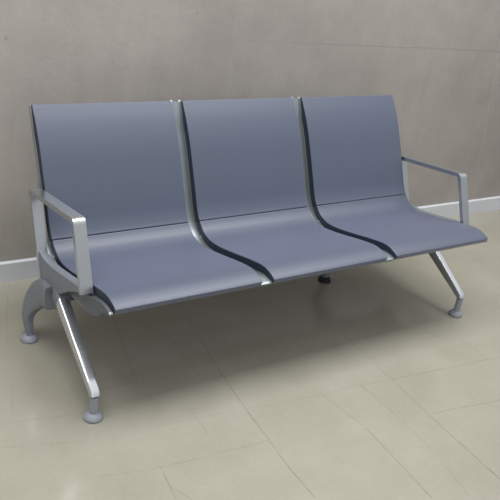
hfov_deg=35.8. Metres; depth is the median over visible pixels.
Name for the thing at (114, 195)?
bench
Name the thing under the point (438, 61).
wall
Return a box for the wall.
[0,0,499,261]
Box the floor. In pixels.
[0,209,499,499]
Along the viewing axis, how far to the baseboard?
4.51 m
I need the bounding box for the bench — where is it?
[20,95,487,423]
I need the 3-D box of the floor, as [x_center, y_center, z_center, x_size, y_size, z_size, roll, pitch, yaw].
[2.503,1.339,1.954,14.000,0.050,7.200,-9,31,-34]
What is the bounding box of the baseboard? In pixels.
[0,196,499,282]
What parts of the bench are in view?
leg, armrest, leg, stem, backrest, seat, backrest, seat, backrest, seat, armrest, leg, stem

